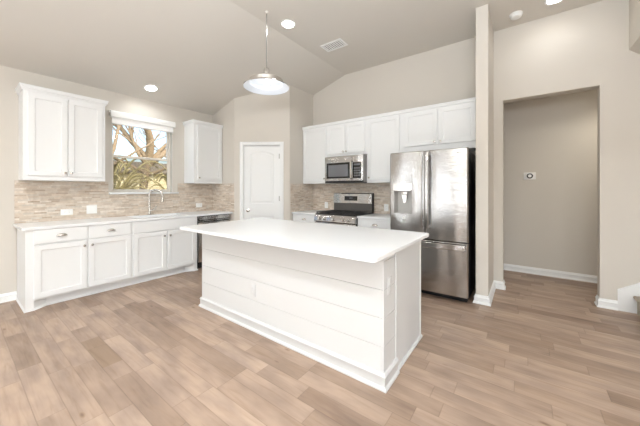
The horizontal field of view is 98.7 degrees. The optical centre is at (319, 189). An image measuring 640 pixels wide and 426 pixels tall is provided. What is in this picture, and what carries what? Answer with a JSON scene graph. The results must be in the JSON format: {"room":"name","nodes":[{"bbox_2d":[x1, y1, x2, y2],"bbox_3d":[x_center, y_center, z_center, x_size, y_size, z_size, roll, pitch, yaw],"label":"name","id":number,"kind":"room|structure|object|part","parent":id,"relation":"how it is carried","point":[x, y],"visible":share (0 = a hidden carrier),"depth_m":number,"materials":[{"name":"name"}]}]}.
{"room":"kitchen","nodes":[
{"label":"kitchen","id":0,"kind":"room"},
{"bbox_2d":[0,65,212,293],"bbox_3d":[-4.148,-0.065,2.784,0.150,2.780,6.645,0,0,36],"label":"wall","id":1,"kind":"structure","parent":0,"point":[10,77],"depth_m":3.34,"materials":[{"name":"beige paint"}]},
{"bbox_2d":[0,291,16,302],"bbox_3d":[-4.807,1.275,1.745,0.027,0.100,3.890,0,0,36],"label":"baseboard","id":2,"kind":"structure","parent":1,"relation":"attached to","point":[6,297],"depth_m":3.25,"materials":[{"name":"white paint"}]},
{"bbox_2d":[15,82,108,181],"bbox_3d":[-3.274,-0.658,3.528,0.372,1.099,0.830,0,0,36],"label":"upper cabinet","id":3,"kind":"object","parent":1,"relation":"attached to","point":[61,135],"visible":1,"depth_m":3.38,"materials":[{"name":"white paint"}]},
{"bbox_3d":[-3.260,-0.642,3.301,0.020,0.961,0.342,0,0,36],"label":"door","id":4,"kind":"part","parent":3,"relation":"part of","materials":[{"name":"white paint"}]},
{"bbox_3d":[-3.282,-1.176,3.534,0.352,0.064,0.830,0,0,36],"label":"crown moulding","id":5,"kind":"part","parent":3,"relation":"part of","materials":[{"name":"white paint"}]},
{"bbox_3d":[-3.051,-0.642,3.584,0.020,0.961,0.349,0,0,36],"label":"door","id":6,"kind":"part","parent":3,"relation":"part of","materials":[{"name":"white paint"}]},
{"bbox_2d":[14,180,212,223],"bbox_3d":[-2.889,0.151,4.354,0.008,0.519,2.623,0,0,36],"label":"tile backsplash","id":7,"kind":"structure","parent":1,"relation":"attached to","point":[34,201],"depth_m":3.88,"materials":[{"name":"tile"}]},
{"bbox_2d":[61,209,72,214],"bbox_3d":[-3.383,0.303,3.672,0.009,0.078,0.122,0,0,36],"label":"outlet","id":8,"kind":"object","parent":7,"relation":"attached to","point":[63,211],"visible":1,"depth_m":3.67,"materials":[{"name":"white plastic"}]},
{"bbox_2d":[86,205,96,213],"bbox_3d":[-3.225,0.283,3.885,0.010,0.118,0.118,0,0,36],"label":"light switch","id":9,"kind":"object","parent":7,"relation":"attached to","point":[90,209],"visible":1,"depth_m":3.88,"materials":[{"name":"white plastic"}]},
{"bbox_2d":[109,124,178,193],"bbox_3d":[-2.856,-0.516,4.482,0.200,1.178,1.003,0,0,36],"label":"window","id":10,"kind":"structure","parent":1,"relation":"in","point":[114,191],"depth_m":4.52,"materials":[{"name":"beige plastic"}]},
{"bbox_3d":[-2.929,-0.788,4.505,0.025,0.593,0.833,0,0,36],"label":"sash","id":11,"kind":"part","parent":10,"relation":"part of","materials":[{"name":"beige plastic"}]},
{"bbox_3d":[-2.907,-0.252,4.489,0.025,0.553,0.833,0,0,36],"label":"sash","id":12,"kind":"part","parent":10,"relation":"part of","materials":[{"name":"beige plastic"}]},
{"bbox_3d":[-2.923,-0.530,4.501,0.070,1.150,0.873,0,0,36],"label":"frame","id":13,"kind":"part","parent":10,"relation":"part of","materials":[{"name":"beige plastic"}]},
{"bbox_2d":[108,110,175,132],"bbox_3d":[-2.812,-1.066,4.402,0.073,0.198,0.947,0,0,36],"label":"roller shade","id":14,"kind":"object","parent":10,"relation":"attached to","point":[119,118],"visible":1,"depth_m":4.34,"materials":[{"name":"white fabric"}]},
{"bbox_3d":[-2.827,0.059,4.462,0.130,0.028,1.003,0,0,36],"label":"sill","id":15,"kind":"part","parent":10,"relation":"part of","materials":[{"name":"white paint"}]},
{"bbox_2d":[183,119,222,183],"bbox_3d":[-2.141,-0.658,5.060,0.372,1.099,0.591,0,0,36],"label":"upper cabinet","id":16,"kind":"object","parent":1,"relation":"attached to","point":[202,140],"visible":1,"depth_m":4.92,"materials":[{"name":"white paint"}]},
{"bbox_3d":[-2.149,-1.176,5.066,0.352,0.064,0.591,0,0,36],"label":"crown moulding","id":17,"kind":"part","parent":16,"relation":"part of","materials":[{"name":"white paint"}]},
{"bbox_3d":[-2.006,-0.642,4.997,0.020,0.961,0.471,0,0,36],"label":"door","id":18,"kind":"part","parent":16,"relation":"part of","materials":[{"name":"white paint"}]},
{"bbox_2d":[213,99,233,220],"bbox_3d":[-1.864,-0.176,5.296,0.837,3.003,0.110,0,0,36],"label":"wall","id":19,"kind":"structure","parent":0,"point":[224,116],"depth_m":5.12,"materials":[{"name":"beige paint"}]},
{"bbox_2d":[213,183,233,211],"bbox_3d":[-1.835,0.151,5.201,0.678,0.519,0.008,0,0,36],"label":"tile backsplash","id":20,"kind":"structure","parent":19,"relation":"attached to","point":[223,194],"depth_m":5.19,"materials":[{"name":"tile"}]},
{"bbox_2d":[234,85,289,220],"bbox_3d":[-1.054,-0.293,5.064,1.011,3.236,0.140,0,0,1],"label":"wall","id":21,"kind":"structure","parent":0,"point":[257,117],"depth_m":5.00,"materials":[{"name":"beige paint"}]},
{"bbox_2d":[240,142,283,219],"bbox_3d":[-1.059,0.230,5.025,0.798,2.190,0.158,0,0,1],"label":"door","id":22,"kind":"structure","parent":21,"relation":"in","point":[261,163],"depth_m":5.01,"materials":[{"name":"white paint"}]},
{"bbox_2d":[0,0,602,114],"bbox_3d":[0.004,-1.842,1.281,8.616,0.863,9.165,0,0,36],"label":"ceiling","id":23,"kind":"structure","parent":0,"point":[199,55],"depth_m":3.46,"materials":[{"name":"white paint"}]},
{"bbox_2d":[144,84,157,91],"bbox_3d":[-2.588,-1.549,4.208,0.183,0.061,0.189,0,0,42],"label":"recessed light","id":24,"kind":"object","parent":23,"relation":"in","point":[151,88],"visible":1,"depth_m":4.20,"materials":[{"name":"white plastic"}]},
{"bbox_2d":[243,11,289,94],"bbox_3d":[-0.640,-1.671,3.290,0.548,0.903,0.548,0,0,36],"label":"pendant lamp","id":25,"kind":"object","parent":23,"relation":"hanging from","point":[265,83],"visible":1,"depth_m":3.34,"materials":[{"name":"silver metal"}]},
{"bbox_3d":[-0.640,-1.291,3.290,0.548,0.142,0.548,0,0,36],"label":"lamp shade","id":26,"kind":"part","parent":25,"relation":"part of","materials":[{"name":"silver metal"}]},
{"bbox_3d":[-0.640,-1.778,3.290,0.011,0.656,0.010,0,0,36],"label":"rod","id":27,"kind":"part","parent":25,"relation":"part of","materials":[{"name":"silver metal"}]},
{"bbox_3d":[-0.640,-1.275,3.290,0.072,0.090,0.071,0,0,36],"label":"bulb","id":28,"kind":"part","parent":25,"relation":"part of","materials":[{"name":"white glass"}]},
{"bbox_2d":[281,19,294,28],"bbox_3d":[-0.411,-2.119,3.529,0.190,0.010,0.190,0,0,36],"label":"recessed light","id":29,"kind":"object","parent":23,"relation":"in","point":[288,24],"visible":1,"depth_m":3.53,"materials":[{"name":"white plastic"}]},
{"bbox_2d":[320,38,347,51],"bbox_3d":[0.206,-2.119,4.046,0.356,0.011,0.216,0,0,36],"label":"ceiling vent","id":30,"kind":"object","parent":23,"relation":"in","point":[338,43],"visible":1,"depth_m":4.04,"materials":[{"name":"white plastic"}]},
{"bbox_2d":[509,11,522,19],"bbox_3d":[2.375,-2.100,3.330,0.140,0.047,0.140,0,0,36],"label":"smoke detector","id":31,"kind":"object","parent":23,"relation":"attached to","point":[515,15],"visible":1,"depth_m":3.30,"materials":[{"name":"white plastic"}]},
{"bbox_2d":[544,0,561,4],"bbox_3d":[2.624,-2.119,3.066,0.190,0.010,0.190,0,0,36],"label":"recessed light","id":32,"kind":"object","parent":23,"relation":"in","point":[547,2],"visible":1,"depth_m":3.11,"materials":[{"name":"white plastic"}]},
{"bbox_2d":[290,85,312,220],"bbox_3d":[-0.388,-0.291,5.297,0.110,3.231,0.693,0,0,36],"label":"wall","id":33,"kind":"structure","parent":0,"point":[301,102],"depth_m":5.18,"materials":[{"name":"beige paint"}]},
{"bbox_2d":[290,183,312,211],"bbox_3d":[-0.337,0.151,5.266,0.008,0.519,0.664,0,0,36],"label":"tile backsplash","id":34,"kind":"structure","parent":33,"relation":"attached to","point":[301,195],"depth_m":5.24,"materials":[{"name":"tile"}]},
{"bbox_2d":[0,268,639,425],"bbox_3d":[0.004,1.385,1.281,8.616,0.120,9.165,0,0,36],"label":"floor","id":35,"kind":"structure","parent":0,"point":[543,353],"depth_m":2.03,"materials":[{"name":"brown wood"}]},
{"bbox_2d":[16,222,131,312],"bbox_3d":[-3.096,0.883,3.517,0.648,0.884,1.014,0,0,36],"label":"base cabinet","id":36,"kind":"object","parent":35,"relation":"on","point":[55,265],"visible":1,"depth_m":3.25,"materials":[{"name":"white paint"}]},
{"bbox_3d":[-2.989,0.525,3.183,0.020,0.156,0.456,0,0,36],"label":"drawer","id":37,"kind":"part","parent":36,"relation":"part of","materials":[{"name":"white paint"}]},
{"bbox_3d":[-2.989,0.909,3.183,0.020,0.581,0.456,0,0,36],"label":"door","id":38,"kind":"part","parent":36,"relation":"part of","materials":[{"name":"white paint"}]},
{"bbox_3d":[-3.108,1.316,3.526,0.602,0.018,1.014,0,0,36],"label":"shoe moulding","id":39,"kind":"part","parent":36,"relation":"part of","materials":[{"name":"white paint"}]},
{"bbox_3d":[-2.709,0.525,3.562,0.020,0.156,0.454,0,0,36],"label":"drawer","id":40,"kind":"part","parent":36,"relation":"part of","materials":[{"name":"white paint"}]},
{"bbox_3d":[-2.709,0.909,3.562,0.020,0.581,0.454,0,0,36],"label":"door","id":41,"kind":"part","parent":36,"relation":"part of","materials":[{"name":"white paint"}]},
{"bbox_2d":[13,210,232,230],"bbox_3d":[-2.639,0.426,4.163,0.638,0.030,2.633,0,0,36],"label":"countertop","id":42,"kind":"structure","parent":36,"relation":"on","point":[108,220],"depth_m":3.63,"materials":[{"name":"white stone"}]},
{"bbox_2d":[148,189,163,214],"bbox_3d":[-2.652,0.203,4.438,0.247,0.416,0.054,0,0,-7],"label":"faucet","id":43,"kind":"object","parent":42,"relation":"on","point":[160,191],"visible":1,"depth_m":4.42,"materials":[{"name":"silver metal"}]},
{"bbox_2d":[130,215,197,284],"bbox_3d":[-2.513,0.883,4.305,0.648,0.884,0.948,0,0,36],"label":"base cabinet","id":44,"kind":"object","parent":35,"relation":"on","point":[160,249],"visible":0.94,"depth_m":4.07,"materials":[{"name":"white paint"}]},
{"bbox_3d":[-2.429,0.909,3.940,0.020,0.581,0.432,0,0,36],"label":"door","id":45,"kind":"part","parent":44,"relation":"part of","materials":[{"name":"white paint"}]},
{"bbox_3d":[-2.412,1.316,4.231,0.322,0.018,0.948,0,0,36],"label":"shoe moulding","id":46,"kind":"part","parent":44,"relation":"part of","materials":[{"name":"white paint"}]},
{"bbox_3d":[-2.160,0.909,4.304,0.020,0.581,0.445,0,0,36],"label":"door","id":47,"kind":"part","parent":44,"relation":"part of","materials":[{"name":"white paint"}]},
{"bbox_2d":[197,214,229,268],"bbox_3d":[-2.063,0.886,4.952,0.605,0.878,0.620,0,0,36],"label":"dishwasher","id":48,"kind":"object","parent":35,"relation":"on","point":[208,219],"visible":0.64,"depth_m":4.62,"materials":[{"name":"black plastic"}]},
{"bbox_3d":[-1.835,0.494,4.785,0.039,0.082,0.608,0,0,36],"label":"control panel","id":49,"kind":"part","parent":48,"relation":"part of","materials":[{"name":"silver metal"}]},
{"bbox_2d":[293,214,314,222],"bbox_3d":[-0.116,0.883,5.109,0.546,0.884,0.648,0,0,36],"label":"base cabinet","id":50,"kind":"object","parent":35,"relation":"on","point":[296,217],"visible":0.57,"depth_m":4.87,"materials":[{"name":"white paint"}]},
{"bbox_2d":[292,210,324,214],"bbox_3d":[-0.107,0.426,5.124,0.546,0.030,0.637,0,0,36],"label":"countertop","id":51,"kind":"structure","parent":50,"relation":"on","point":[307,212],"depth_m":4.96,"materials":[{"name":"white stone"}]},
{"bbox_2d":[199,234,422,392],"bbox_3d":[-0.224,0.883,2.792,2.248,0.884,0.846,0,0,36],"label":"kitchen island","id":52,"kind":"object","parent":35,"relation":"on","point":[360,320],"visible":0.84,"depth_m":2.19,"materials":[{"name":"white paint"}]},
{"bbox_2d":[251,284,255,296],"bbox_3d":[-0.633,0.953,2.598,0.070,0.114,0.005,0,0,36],"label":"outlet","id":53,"kind":"object","parent":52,"relation":"attached to","point":[253,286],"depth_m":2.59,"materials":[{"name":"white paint"}]},
{"bbox_3d":[-0.224,1.272,2.792,2.248,0.106,0.846,0,0,36],"label":"baseboard","id":54,"kind":"part","parent":52,"relation":"part of","materials":[{"name":"white paint"}]},
{"bbox_2d":[180,218,428,262],"bbox_3d":[-0.261,0.426,2.806,2.344,0.030,1.198,0,0,36],"label":"island countertop","id":55,"kind":"structure","parent":52,"relation":"on","point":[365,244],"depth_m":2.40,"materials":[{"name":"white stone"}]},
{"bbox_2d":[388,276,391,294],"bbox_3d":[0.481,0.660,1.895,0.005,0.114,0.070,0,0,36],"label":"outlet","id":56,"kind":"object","parent":52,"relation":"attached to","point":[389,277],"depth_m":1.89,"materials":[{"name":"white paint"}]},
{"bbox_3d":[0.725,0.883,2.235,0.020,0.884,0.615,0,0,36],"label":"panel","id":57,"kind":"part","parent":52,"relation":"part of","materials":[{"name":"white paint"}]},
{"bbox_3d":[0.737,1.315,2.236,0.018,0.020,0.598,0,0,36],"label":"shoe moulding","id":58,"kind":"part","parent":52,"relation":"part of","materials":[{"name":"white paint"}]},
{"bbox_2d":[314,193,373,225],"bbox_3d":[0.400,0.694,4.674,0.792,1.262,0.714,0,0,36],"label":"gas range","id":59,"kind":"object","parent":35,"relation":"on","point":[347,206],"visible":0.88,"depth_m":4.71,"materials":[{"name":"silver metal"}]},
{"bbox_3d":[0.233,0.835,4.448,0.784,0.580,0.041,0,0,36],"label":"oven door","id":60,"kind":"part","parent":59,"relation":"part of","materials":[{"name":"silver metal"}]},
{"bbox_3d":[0.231,0.477,4.445,0.792,0.115,0.052,0,0,36],"label":"control panel","id":61,"kind":"part","parent":59,"relation":"part of","materials":[{"name":"silver metal"}]},
{"bbox_2d":[315,213,372,216],"bbox_3d":[0.425,0.419,4.708,0.792,0.020,0.630,0,0,36],"label":"cooktop","id":62,"kind":"object","parent":59,"relation":"in","point":[316,214],"depth_m":4.47,"materials":[{"name":"black metal"}]},
{"bbox_2d":[358,218,389,228],"bbox_3d":[0.979,0.883,4.299,0.581,0.884,0.648,0,0,36],"label":"base cabinet","id":63,"kind":"object","parent":35,"relation":"on","point":[371,223],"visible":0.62,"depth_m":4.06,"materials":[{"name":"white paint"}]},
{"bbox_2d":[357,213,389,219],"bbox_3d":[0.993,0.426,4.311,0.589,0.030,0.637,0,0,36],"label":"countertop","id":64,"kind":"structure","parent":63,"relation":"on","point":[378,216],"depth_m":4.17,"materials":[{"name":"white stone"}]},
{"bbox_2d":[390,147,475,301],"bbox_3d":[1.532,0.422,3.702,0.932,1.805,0.894,0,0,36],"label":"refrigerator","id":65,"kind":"object","parent":35,"relation":"on","point":[433,192],"visible":0.85,"depth_m":3.32,"materials":[{"name":"silver metal"}]},
{"bbox_3d":[1.131,0.067,3.563,0.452,1.093,0.075,0,0,36],"label":"door","id":66,"kind":"part","parent":65,"relation":"part of","materials":[{"name":"silver metal"}]},
{"bbox_3d":[1.250,0.005,3.399,0.034,0.940,0.071,0,0,36],"label":"handle","id":67,"kind":"part","parent":65,"relation":"part of","materials":[{"name":"silver metal"}]},
{"bbox_3d":[1.308,0.005,3.357,0.034,0.940,0.071,0,0,36],"label":"handle","id":68,"kind":"part","parent":65,"relation":"part of","materials":[{"name":"silver metal"}]},
{"bbox_3d":[1.324,0.938,3.421,0.932,0.625,0.075,0,0,36],"label":"freezer drawer","id":69,"kind":"part","parent":65,"relation":"part of","materials":[{"name":"silver metal"}]},
{"bbox_3d":[1.508,0.067,3.284,0.474,1.093,0.075,0,0,36],"label":"door","id":70,"kind":"part","parent":65,"relation":"part of","materials":[{"name":"silver metal"}]},
{"bbox_2d":[633,296,639,315],"bbox_3d":[3.699,0.755,2.025,1.650,1.140,1.055,0,0,36],"label":"staircase","id":71,"kind":"structure","parent":35,"relation":"on","point":[637,298],"depth_m":2.89,"materials":[{"name":"beige carpet"}]},
{"bbox_2d":[313,0,639,300],"bbox_3d":[2.590,-0.400,3.600,6.916,3.449,0.120,0,0,36],"label":"wall","id":72,"kind":"structure","parent":0,"point":[586,47],"depth_m":3.31,"materials":[{"name":"beige paint"}]},
{"bbox_2d":[303,127,333,183],"bbox_3d":[-0.012,-0.626,5.223,0.577,1.034,0.365,0,0,36],"label":"upper cabinet","id":73,"kind":"object","parent":72,"relation":"attached to","point":[315,141],"visible":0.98,"depth_m":5.10,"materials":[{"name":"white paint"}]},
{"bbox_2d":[328,121,366,156],"bbox_3d":[0.532,-0.862,4.821,0.773,0.563,0.365,0,0,36],"label":"upper cabinet","id":74,"kind":"object","parent":72,"relation":"attached to","point":[348,139],"visible":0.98,"depth_m":4.68,"materials":[{"name":"white paint"}]},
{"bbox_3d":[0.288,-0.872,4.824,0.357,0.503,0.020,0,0,36],"label":"door","id":75,"kind":"part","parent":74,"relation":"part of","materials":[{"name":"white paint"}]},
{"bbox_2d":[325,154,366,183],"bbox_3d":[0.501,-0.334,4.750,0.742,0.452,0.492,0,0,36],"label":"microwave","id":76,"kind":"object","parent":74,"relation":"attached to","point":[352,168],"visible":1,"depth_m":4.55,"materials":[{"name":"grey metal"}]},
{"bbox_3d":[0.309,-0.349,4.662,0.538,0.414,0.029,0,0,36],"label":"door","id":77,"kind":"part","parent":76,"relation":"part of","materials":[{"name":"silver metal"}]},
{"bbox_3d":[0.609,-0.349,4.441,0.201,0.414,0.029,0,0,36],"label":"control panel","id":78,"kind":"part","parent":76,"relation":"part of","materials":[{"name":"silver metal"}]},
{"bbox_3d":[0.585,-0.872,4.604,0.370,0.503,0.020,0,0,36],"label":"door","id":79,"kind":"part","parent":74,"relation":"part of","materials":[{"name":"white paint"}]},
{"bbox_2d":[313,183,389,213],"bbox_3d":[0.638,0.151,4.964,1.936,0.520,0.008,0,0,36],"label":"tile backsplash","id":80,"kind":"structure","parent":72,"relation":"attached to","point":[322,193],"depth_m":5.01,"materials":[{"name":"tile"}]},
{"bbox_2d":[384,204,388,210],"bbox_3d":[1.110,0.307,4.605,0.078,0.118,0.009,0,0,36],"label":"outlet","id":81,"kind":"object","parent":80,"relation":"attached to","point":[386,206],"visible":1,"depth_m":4.60,"materials":[{"name":"white plastic"}]},
{"bbox_2d":[367,115,400,182],"bbox_3d":[1.073,-0.626,4.421,0.568,1.034,0.365,0,0,36],"label":"upper cabinet","id":82,"kind":"object","parent":72,"relation":"attached to","point":[383,134],"visible":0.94,"depth_m":4.32,"materials":[{"name":"white paint"}]},
{"bbox_2d":[401,102,475,152],"bbox_3d":[1.717,-0.843,3.945,1.031,0.600,0.365,0,0,36],"label":"upper cabinet","id":83,"kind":"object","parent":72,"relation":"attached to","point":[450,127],"visible":0.97,"depth_m":3.80,"materials":[{"name":"white paint"}]},
{"bbox_2d":[302,97,475,130],"bbox_3d":[0.950,-1.155,4.524,2.955,0.064,0.345,0,0,36],"label":"crown molding","id":84,"kind":"structure","parent":83,"relation":"attached to","point":[468,100],"depth_m":4.15,"materials":[{"name":"white paint"}]},
{"bbox_3d":[1.447,-0.876,3.967,0.460,0.493,0.020,0,0,36],"label":"door","id":85,"kind":"part","parent":83,"relation":"part of","materials":[{"name":"white paint"}]},
{"bbox_3d":[1.830,-0.876,3.684,0.453,0.493,0.020,0,0,36],"label":"door","id":86,"kind":"part","parent":83,"relation":"part of","materials":[{"name":"white paint"}]},
{"bbox_2d":[594,295,617,310],"bbox_3d":[3.233,1.275,3.109,0.166,0.100,0.147,0,0,36],"label":"baseboard","id":87,"kind":"structure","parent":72,"relation":"attached to","point":[599,302],"depth_m":3.06,"materials":[{"name":"white paint"}]},
{"bbox_2d":[618,282,639,313],"bbox_3d":[4.031,0.593,2.451,1.900,1.464,0.016,0,0,36],"label":"trim","id":88,"kind":"structure","parent":72,"relation":"attached to","point":[626,302],"depth_m":2.96,"materials":[{"name":"white paint"}]},
{"bbox_2d":[476,4,493,295],"bbox_3d":[2.084,-0.400,3.465,0.125,3.449,0.700,0,0,36],"label":"wall","id":89,"kind":"structure","parent":0,"point":[484,29],"depth_m":3.19,"materials":[{"name":"beige paint"}]},
{"bbox_2d":[473,280,505,305],"bbox_3d":[2.160,1.275,3.465,0.880,0.100,0.184,0,0,-45],"label":"baseboard","id":90,"kind":"structure","parent":89,"relation":"attached to","point":[479,299],"depth_m":3.21,"materials":[{"name":"white paint"}]},
{"bbox_2d":[504,90,596,275],"bbox_3d":[3.486,-0.045,4.294,3.400,2.740,0.120,0,0,36],"label":"wall","id":91,"kind":"structure","parent":0,"point":[550,219],"depth_m":4.18,"materials":[{"name":"beige paint"}]},
{"bbox_2d":[524,172,535,179],"bbox_3d":[3.305,-0.212,4.330,0.152,0.112,0.037,0,0,36],"label":"thermostat","id":92,"kind":"object","parent":91,"relation":"attached to","point":[529,175],"visible":1,"depth_m":4.32,"materials":[{"name":"white plastic"}]},
{"bbox_2d":[504,264,596,282],"bbox_3d":[3.442,1.275,4.235,3.160,0.100,0.027,0,0,36],"label":"baseboard","id":93,"kind":"structure","parent":91,"relation":"attached to","point":[524,269],"depth_m":4.17,"materials":[{"name":"white paint"}]},
{"bbox_2d":[629,0,639,53],"bbox_3d":[4.003,-1.599,1.781,2.480,1.049,1.125,0,0,36],"label":"wall","id":94,"kind":"structure","parent":0,"point":[634,5],"depth_m":2.85,"materials":[{"name":"beige paint"}]},
{"label":"outside","id":95,"kind":"structure","parent":0,"visible":0},
{"bbox_3d":[-15.206,1.625,17.462,34.784,0.100,34.000,0,0,36],"label":"ground","id":96,"kind":"structure","parent":95,"visible":0},
{"bbox_2d":[113,125,165,165],"bbox_3d":[-5.502,-1.511,7.269,2.370,6.177,4.098,0,0,33],"label":"tree","id":97,"kind":"object","parent":96,"relation":"on","point":[118,126],"visible":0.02,"depth_m":7.38,"materials":[{"name":"brown plant"}]},
{"bbox_2d":[113,124,166,188],"bbox_3d":[-5.589,-1.742,9.850,3.448,6.666,6.479,0,0,42],"label":"tree","id":98,"kind":"object","parent":96,"relation":"on","point":[160,153],"visible":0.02,"depth_m":9.48,"materials":[{"name":"brown plant"}]},
{"bbox_2d":[113,158,166,188],"bbox_3d":[-6.051,0.313,7.527,2.963,2.566,3.304,0,0,36],"label":"shrub","id":99,"kind":"object","parent":96,"relation":"on","point":[131,176],"visible":0.27,"depth_m":7.87,"materials":[{"name":"beige plant"}]},
{"bbox_2d":[113,160,166,188],"bbox_3d":[-7.494,0.200,12.008,1.570,2.750,3.500,0,0,36],"label":"shed","id":100,"kind":"object","parent":96,"relation":"on","point":[162,182],"visible":0.03,"depth_m":11.57,"materials":[{"name":"beige"}]},
{"bbox_2d":[134,128,165,157],"bbox_3d":[-6.104,-2.030,13.614,3.312,7.227,6.005,0,0,41],"label":"tree","id":101,"kind":"object","parent":96,"relation":"on","point":[135,128],"visible":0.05,"depth_m":12.13,"materials":[{"name":"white plant"}]},
{"bbox_2d":[149,165,166,188],"bbox_3d":[-5.327,0.315,10.139,2.286,2.555,2.142,0,0,36],"label":"shrub","id":102,"kind":"object","parent":96,"relation":"on","point":[161,173],"visible":0.12,"depth_m":9.85,"materials":[{"name":"beige plant"}]}
]}

